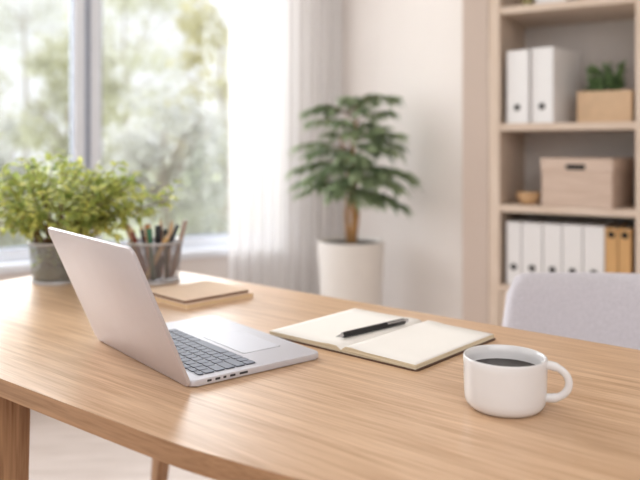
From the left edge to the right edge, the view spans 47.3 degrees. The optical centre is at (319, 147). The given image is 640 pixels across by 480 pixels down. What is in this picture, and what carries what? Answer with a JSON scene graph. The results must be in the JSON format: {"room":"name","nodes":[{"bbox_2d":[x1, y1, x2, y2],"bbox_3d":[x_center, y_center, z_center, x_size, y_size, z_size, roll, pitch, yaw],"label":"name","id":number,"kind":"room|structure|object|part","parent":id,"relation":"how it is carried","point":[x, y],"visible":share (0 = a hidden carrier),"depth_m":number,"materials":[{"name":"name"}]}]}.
{"room":"home office","nodes":[
{"label":"home office","id":0,"kind":"room"},
{"bbox_2d":[29,409,213,479],"bbox_3d":[-0.350,1.120,1.400,7.100,0.100,7.200,0,0,0],"label":"floor","id":1,"kind":"structure","parent":0,"point":[58,450],"depth_m":2.51,"materials":[{"name":"beige wood"}]},
{"bbox_2d":[0,269,639,479],"bbox_3d":[-0.060,0.700,1.199,1.988,0.740,0.765,0,0,40],"label":"desk","id":2,"kind":"object","parent":1,"relation":"on","point":[331,416],"visible":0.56,"depth_m":0.94,"materials":[{"name":"brown wood"}]},
{"bbox_3d":[-0.513,0.713,1.174,0.060,0.714,0.069,0,0,40],"label":"leg","id":3,"kind":"part","parent":2,"relation":"part of","materials":[{"name":"brown wood"}]},
{"bbox_2d":[0,149,185,285],"bbox_3d":[-0.620,0.166,1.806,0.446,0.328,0.415,0,0,38],"label":"potted plant","id":4,"kind":"object","parent":2,"relation":"on","point":[49,270],"visible":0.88,"depth_m":1.77,"materials":[{"name":"green plant"}]},
{"bbox_2d":[127,237,183,284],"bbox_3d":[-0.409,0.280,1.812,0.138,0.101,0.138,0,0,0],"label":"pencil cup","id":5,"kind":"object","parent":2,"relation":"on","point":[152,280],"visible":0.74,"depth_m":1.76,"materials":[{"name":"grey metal"}]},
{"bbox_2d":[126,226,141,266],"bbox_3d":[-0.462,0.257,1.832,0.058,0.135,0.013,0,0,0],"label":"pencil","id":6,"kind":"object","parent":5,"relation":"in","point":[127,227],"visible":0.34,"depth_m":1.83,"materials":[{"name":"paint"}]},
{"bbox_2d":[129,225,146,273],"bbox_3d":[-0.441,0.257,1.790,0.051,0.136,0.011,0,0,-5],"label":"pencil","id":7,"kind":"object","parent":5,"relation":"in","point":[132,233],"visible":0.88,"depth_m":1.78,"materials":[{"name":"paint"}]},
{"bbox_2d":[140,225,148,267],"bbox_3d":[-0.440,0.256,1.851,0.036,0.136,0.010,0,0,5],"label":"pencil","id":8,"kind":"object","parent":5,"relation":"in","point":[141,227],"visible":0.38,"depth_m":1.85,"materials":[{"name":"paint"}]},
{"bbox_2d":[144,224,150,265],"bbox_3d":[-0.423,0.256,1.818,0.034,0.133,0.015,0,0,36],"label":"pencil","id":9,"kind":"object","parent":5,"relation":"in","point":[146,226],"visible":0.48,"depth_m":1.82,"materials":[{"name":"paint"}]},
{"bbox_2d":[146,228,155,277],"bbox_3d":[-0.411,0.259,1.777,0.025,0.127,0.013,0,0,10],"label":"pen","id":10,"kind":"object","parent":5,"relation":"in","point":[148,230],"visible":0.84,"depth_m":1.77,"materials":[{"name":"paint"}]},
{"bbox_2d":[145,232,169,275],"bbox_3d":[-0.399,0.264,1.780,0.066,0.122,0.011,0,0,-3],"label":"pencil","id":11,"kind":"object","parent":5,"relation":"in","point":[166,238],"visible":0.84,"depth_m":1.78,"materials":[{"name":"paint"}]},
{"bbox_2d":[155,225,161,278],"bbox_3d":[-0.399,0.256,1.800,0.017,0.131,0.020,0,0,-18],"label":"pen","id":12,"kind":"object","parent":5,"relation":"in","point":[158,228],"visible":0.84,"depth_m":1.79,"materials":[{"name":"paint"}]},
{"bbox_2d":[159,218,162,276],"bbox_3d":[-0.401,0.250,1.842,0.009,0.148,0.016,0,0,-19],"label":"pencil","id":13,"kind":"object","parent":5,"relation":"in","point":[160,222],"visible":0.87,"depth_m":1.84,"materials":[{"name":"paint"}]},
{"bbox_2d":[162,229,169,277],"bbox_3d":[-0.382,0.262,1.810,0.020,0.122,0.013,0,0,35],"label":"pen","id":14,"kind":"object","parent":5,"relation":"in","point":[165,231],"visible":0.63,"depth_m":1.80,"materials":[{"name":"paint"}]},
{"bbox_2d":[164,221,173,276],"bbox_3d":[-0.381,0.252,1.835,0.028,0.142,0.012,0,0,-40],"label":"pencil","id":15,"kind":"object","parent":5,"relation":"in","point":[171,226],"visible":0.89,"depth_m":1.83,"materials":[{"name":"paint"}]},
{"bbox_2d":[161,224,179,263],"bbox_3d":[-0.381,0.257,1.815,0.064,0.136,0.010,0,0,-10],"label":"pen","id":16,"kind":"object","parent":5,"relation":"in","point":[177,226],"visible":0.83,"depth_m":1.81,"materials":[{"name":"paint"}]},
{"bbox_2d":[170,220,186,276],"bbox_3d":[-0.355,0.252,1.828,0.046,0.144,0.013,0,0,0],"label":"pencil","id":17,"kind":"object","parent":5,"relation":"in","point":[184,222],"visible":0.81,"depth_m":1.82,"materials":[{"name":"paint"}]},
{"bbox_3d":[-0.402,0.713,1.890,0.051,0.714,0.149,0,0,-45],"label":"leg","id":18,"kind":"part","parent":2,"relation":"part of","materials":[{"name":"brown wood"}]},
{"bbox_2d":[48,227,317,386],"bbox_3d":[-0.224,0.230,1.171,0.317,0.201,0.329,0,0,-39],"label":"laptop","id":19,"kind":"object","parent":2,"relation":"on","point":[110,283],"visible":1,"depth_m":1.10,"materials":[{"name":"metal"}]},
{"bbox_3d":[-0.312,0.229,1.101,0.005,0.216,0.328,-29,18,-35],"label":"lid","id":20,"kind":"part","parent":19,"relation":"part of","materials":[{"name":"metal"}]},
{"bbox_2d":[155,292,252,308],"bbox_3d":[-0.266,0.326,1.611,0.180,0.009,0.160,0,0,-45],"label":"closed notebook","id":21,"kind":"object","parent":2,"relation":"on","point":[250,294],"visible":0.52,"depth_m":1.54,"materials":[{"name":"beige paper"}]},
{"bbox_2d":[151,280,248,303],"bbox_3d":[-0.272,0.317,1.613,0.172,0.008,0.156,0,0,-45],"label":"closed notebook","id":22,"kind":"object","parent":21,"relation":"on","point":[194,292],"visible":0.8,"depth_m":1.59,"materials":[{"name":"brown cardboard"}]},
{"bbox_2d":[269,308,495,371],"bbox_3d":[0.106,0.324,1.270,0.314,0.012,0.246,0,0,41],"label":"notebook","id":23,"kind":"object","parent":2,"relation":"on","point":[415,345],"visible":0.94,"depth_m":1.23,"materials":[{"name":"beige paper"}]},
{"bbox_2d":[336,318,408,337],"bbox_3d":[0.094,0.314,1.272,0.176,0.011,0.012,0,0,-41],"label":"pen","id":24,"kind":"object","parent":23,"relation":"on","point":[393,323],"visible":1,"depth_m":1.27,"materials":[{"name":"black plastic"}]},
{"bbox_2d":[463,344,572,417],"bbox_3d":[0.242,0.297,0.933,0.118,0.066,0.105,0,0,-18],"label":"mug","id":25,"kind":"object","parent":2,"relation":"on","point":[505,381],"visible":1,"depth_m":0.90,"materials":[{"name":"white ceramic"}]},
{"bbox_3d":[0.295,0.292,0.909,0.038,0.054,0.012,0,0,20],"label":"handle","id":26,"kind":"part","parent":25,"relation":"part of","materials":[{"name":"white ceramic"}]},
{"bbox_2d":[284,93,422,305],"bbox_3d":[0.142,0.412,3.155,0.613,1.315,0.464,0,0,0],"label":"potted plant","id":27,"kind":"object","parent":1,"relation":"on","point":[350,265],"visible":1,"depth_m":3.09,"materials":[{"name":"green plant"}]},
{"bbox_3d":[0.136,0.737,3.200,0.296,0.666,0.296,0,0,0],"label":"pot","id":28,"kind":"part","parent":27,"relation":"part of","materials":[{"name":"white ceramic"}]},
{"bbox_2d":[489,0,639,325],"bbox_3d":[1.021,0.045,2.928,0.584,2.050,0.410,0,0,30],"label":"shelf unit","id":29,"kind":"object","parent":1,"relation":"on","point":[606,31],"visible":0.25,"depth_m":2.94,"materials":[{"name":"brown wood"}]},
{"bbox_3d":[0.823,0.773,2.831,0.242,0.403,0.016,0,0,30],"label":"cupboard door","id":30,"kind":"part","parent":29,"relation":"part of","materials":[{"name":"brown wood"}]},
{"bbox_3d":[0.790,0.045,3.067,0.044,2.050,0.400,0,0,30],"label":"panel","id":31,"kind":"part","parent":29,"relation":"part of","materials":[{"name":"brown wood"}]},
{"bbox_2d":[507,49,530,123],"bbox_3d":[0.858,-0.239,2.954,0.091,0.286,0.262,0,0,42],"label":"binder","id":32,"kind":"object","parent":29,"relation":"on","point":[518,61],"visible":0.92,"depth_m":2.85,"materials":[{"name":"beige paper"}]},
{"bbox_2d":[507,217,535,284],"bbox_3d":[0.825,0.415,2.982,0.057,0.248,0.252,0,0,30],"label":"binder","id":33,"kind":"object","parent":29,"relation":"on","point":[514,227],"visible":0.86,"depth_m":2.88,"materials":[{"name":"beige paper"}]},
{"bbox_2d":[522,0,532,4],"bbox_3d":[0.824,-0.592,2.897,0.044,0.070,0.044,0,0,30],"label":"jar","id":34,"kind":"object","parent":29,"relation":"on","point":[524,2],"visible":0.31,"depth_m":2.88,"materials":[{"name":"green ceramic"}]},
{"bbox_2d":[516,191,540,204],"bbox_3d":[0.828,0.200,2.901,0.093,0.048,0.093,0,0,30],"label":"bowl","id":35,"kind":"object","parent":29,"relation":"on","point":[524,197],"visible":1,"depth_m":2.87,"materials":[{"name":"brown wood"}]},
{"bbox_2d":[522,217,555,273],"bbox_3d":[0.886,0.415,2.946,0.078,0.248,0.252,0,0,30],"label":"binder","id":36,"kind":"object","parent":29,"relation":"on","point":[532,230],"visible":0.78,"depth_m":2.84,"materials":[{"name":"beige paper"}]},
{"bbox_2d":[536,0,570,3],"bbox_3d":[0.942,-0.624,2.910,0.116,0.135,0.204,0,0,30],"label":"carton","id":37,"kind":"object","parent":29,"relation":"on","point":[537,1],"visible":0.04,"depth_m":2.83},
{"bbox_2d":[531,46,580,122],"bbox_3d":[0.939,-0.241,2.901,0.090,0.290,0.262,0,0,42],"label":"binder","id":38,"kind":"object","parent":29,"relation":"on","point":[555,71],"visible":0.97,"depth_m":2.82,"materials":[{"name":"beige paper"}]},
{"bbox_2d":[543,218,573,272],"bbox_3d":[0.953,0.415,2.908,0.069,0.248,0.252,0,0,30],"label":"binder","id":39,"kind":"object","parent":29,"relation":"on","point":[553,229],"visible":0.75,"depth_m":2.80,"materials":[{"name":"beige paper"}]},
{"bbox_2d":[563,219,593,271],"bbox_3d":[1.018,0.415,2.871,0.072,0.248,0.252,0,0,30],"label":"binder","id":40,"kind":"object","parent":29,"relation":"on","point":[572,230],"visible":0.53,"depth_m":2.76,"materials":[{"name":"beige paper"}]},
{"bbox_3d":[1.121,0.030,3.100,0.496,1.960,0.012,0,0,30],"label":"panel","id":41,"kind":"part","parent":29,"relation":"part of","materials":[{"name":"beige wood"}]},
{"bbox_2d":[541,157,634,208],"bbox_3d":[1.047,0.131,2.853,0.273,0.185,0.274,0,0,39],"label":"storage box","id":42,"kind":"object","parent":29,"relation":"on","point":[582,182],"visible":1,"depth_m":2.75,"materials":[{"name":"brown wood"}]},
{"bbox_3d":[0.961,0.071,2.747,0.072,0.020,0.002,0,0,39],"label":"slot handle","id":43,"kind":"part","parent":42,"relation":"part of","materials":[{"name":"black"}]},
{"bbox_3d":[1.047,0.064,2.853,0.273,0.050,0.273,0,0,39],"label":"lid","id":44,"kind":"part","parent":42,"relation":"part of","materials":[{"name":"brown wood"}]},
{"bbox_2d":[583,220,613,272],"bbox_3d":[1.084,0.415,2.833,0.074,0.248,0.252,0,0,30],"label":"binder","id":45,"kind":"object","parent":29,"relation":"on","point":[593,232],"visible":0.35,"depth_m":2.73,"materials":[{"name":"beige paper"}]},
{"bbox_2d":[577,60,635,121],"bbox_3d":[1.098,-0.218,2.794,0.194,0.242,0.142,0,0,30],"label":"planter box","id":46,"kind":"object","parent":29,"relation":"on","point":[605,100],"visible":1,"depth_m":2.75,"materials":[{"name":"brown wood"}]},
{"bbox_2d":[605,222,625,272],"bbox_3d":[1.137,0.418,2.802,0.043,0.243,0.252,0,0,30],"label":"binder","id":47,"kind":"object","parent":29,"relation":"on","point":[612,231],"visible":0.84,"depth_m":2.70,"materials":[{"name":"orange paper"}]},
{"bbox_2d":[619,223,635,272],"bbox_3d":[1.177,0.418,2.779,0.042,0.243,0.252,0,0,30],"label":"binder","id":48,"kind":"object","parent":29,"relation":"on","point":[627,233],"visible":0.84,"depth_m":2.67,"materials":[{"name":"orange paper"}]},
{"bbox_3d":[1.258,0.045,2.797,0.044,2.050,0.400,0,0,30],"label":"panel","id":49,"kind":"part","parent":29,"relation":"part of","materials":[{"name":"brown wood"}]},
{"bbox_2d":[502,272,639,349],"bbox_3d":[0.649,0.679,1.441,0.600,0.783,0.524,0,0,10],"label":"chair","id":50,"kind":"object","parent":1,"relation":"on","point":[598,307],"visible":0.32,"depth_m":1.65,"materials":[{"name":"grey fabric"}]},
{"bbox_2d":[341,0,461,318],"bbox_3d":[0.367,-0.230,3.583,0.160,2.600,1.160,0,0,-31],"label":"wall","id":51,"kind":"structure","parent":0,"point":[411,50],"depth_m":3.31,"materials":[{"name":"white paint"}]},
{"bbox_2d":[0,246,227,280],"bbox_3d":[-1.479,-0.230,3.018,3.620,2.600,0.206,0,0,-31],"label":"window sill","id":52,"kind":"structure","parent":51,"relation":"in","point":[217,266],"depth_m":3.48,"materials":[{"name":"white paint"}]},
{"bbox_2d":[0,0,84,262],"bbox_3d":[-1.637,-0.348,2.925,1.353,1.663,0.060,0,0,-31],"label":"window","id":53,"kind":"structure","parent":52,"relation":"attached to","point":[77,7],"depth_m":3.24,"materials":[{"name":"white paint"}]},
{"bbox_2d":[85,0,227,250],"bbox_3d":[-0.650,-0.348,3.526,0.957,1.663,0.076,0,0,-31],"label":"window","id":54,"kind":"structure","parent":52,"relation":"attached to","point":[219,239],"depth_m":3.27,"materials":[{"name":"white paint"}]},
{"label":"curtain rod","id":55,"kind":"object","parent":52,"relation":"attached to","visible":0},
{"bbox_2d":[228,0,341,294],"bbox_3d":[-0.165,-0.200,3.634,0.655,2.500,0.060,0,0,-31],"label":"curtain","id":56,"kind":"object","parent":55,"relation":"hanging from","point":[285,56],"visible":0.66,"depth_m":3.62,"materials":[{"name":"white fabric"}]},
{"bbox_2d":[462,0,488,323],"bbox_3d":[0.738,-0.230,3.132,0.106,2.600,0.460,0,0,30],"label":"wall pillar","id":57,"kind":"structure","parent":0,"point":[475,13],"depth_m":2.93,"materials":[{"name":"beige paint"}]},
{"label":"outside","id":58,"kind":"structure","parent":0,"visible":0},
{"bbox_2d":[4,161,219,240],"bbox_3d":[-20.931,1.630,38.406,120.000,0.120,80.000,0,0,-31],"label":"lawn","id":59,"kind":"structure","parent":58,"point":[122,233],"depth_m":16.49,"materials":[{"name":"green plant"}]},
{"bbox_2d":[0,55,45,191],"bbox_3d":[-7.295,-0.208,14.930,3.249,3.530,3.320,0,0,19],"label":"tree","id":60,"kind":"object","parent":59,"relation":"on","point":[16,139],"visible":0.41,"depth_m":15.08,"materials":[{"name":"green plant"}]},
{"bbox_2d":[0,113,59,247],"bbox_3d":[-3.540,0.579,7.986,1.615,1.956,1.651,0,0,-30],"label":"tree","id":61,"kind":"object","parent":59,"relation":"on","point":[6,156],"visible":0.28,"depth_m":7.89,"materials":[{"name":"green plant"}]},
{"bbox_2d":[0,0,69,159],"bbox_3d":[-9.538,-2.086,23.943,4.529,7.286,4.194,0,0,-24],"label":"tree","id":62,"kind":"object","parent":59,"relation":"on","point":[48,4],"visible":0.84,"depth_m":23.93,"materials":[{"name":"green plant"}]},
{"bbox_3d":[-9.538,-4.346,23.943,4.529,2.766,4.194,0,0,-24],"label":"crown","id":63,"kind":"part","parent":62,"relation":"part of","materials":[{"name":"green plant"}]},
{"bbox_2d":[0,26,140,228],"bbox_3d":[-3.842,-0.191,11.528,2.282,3.496,2.123,0,0,0],"label":"tree","id":64,"kind":"object","parent":59,"relation":"on","point":[42,61],"visible":0.47,"depth_m":11.32,"materials":[{"name":"green plant"}]},
{"bbox_2d":[38,0,210,153],"bbox_3d":[-4.940,-1.926,18.783,4.375,6.966,4.322,0,0,0],"label":"tree","id":65,"kind":"object","parent":59,"relation":"on","point":[123,3],"visible":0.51,"depth_m":18.90,"materials":[{"name":"green plant"}]},
{"bbox_2d":[102,83,228,237],"bbox_3d":[-1.672,0.403,8.018,1.753,2.308,1.722,0,0,0],"label":"tree","id":66,"kind":"object","parent":59,"relation":"on","point":[145,154],"visible":0.8,"depth_m":7.82,"materials":[{"name":"green plant"}]},
{"bbox_2d":[149,0,228,232],"bbox_3d":[-1.556,-0.686,11.438,2.007,4.487,2.384,0,0,-29],"label":"tree","id":67,"kind":"object","parent":59,"relation":"on","point":[198,23],"visible":0.45,"depth_m":11.21,"materials":[{"name":"green plant"}]}
]}

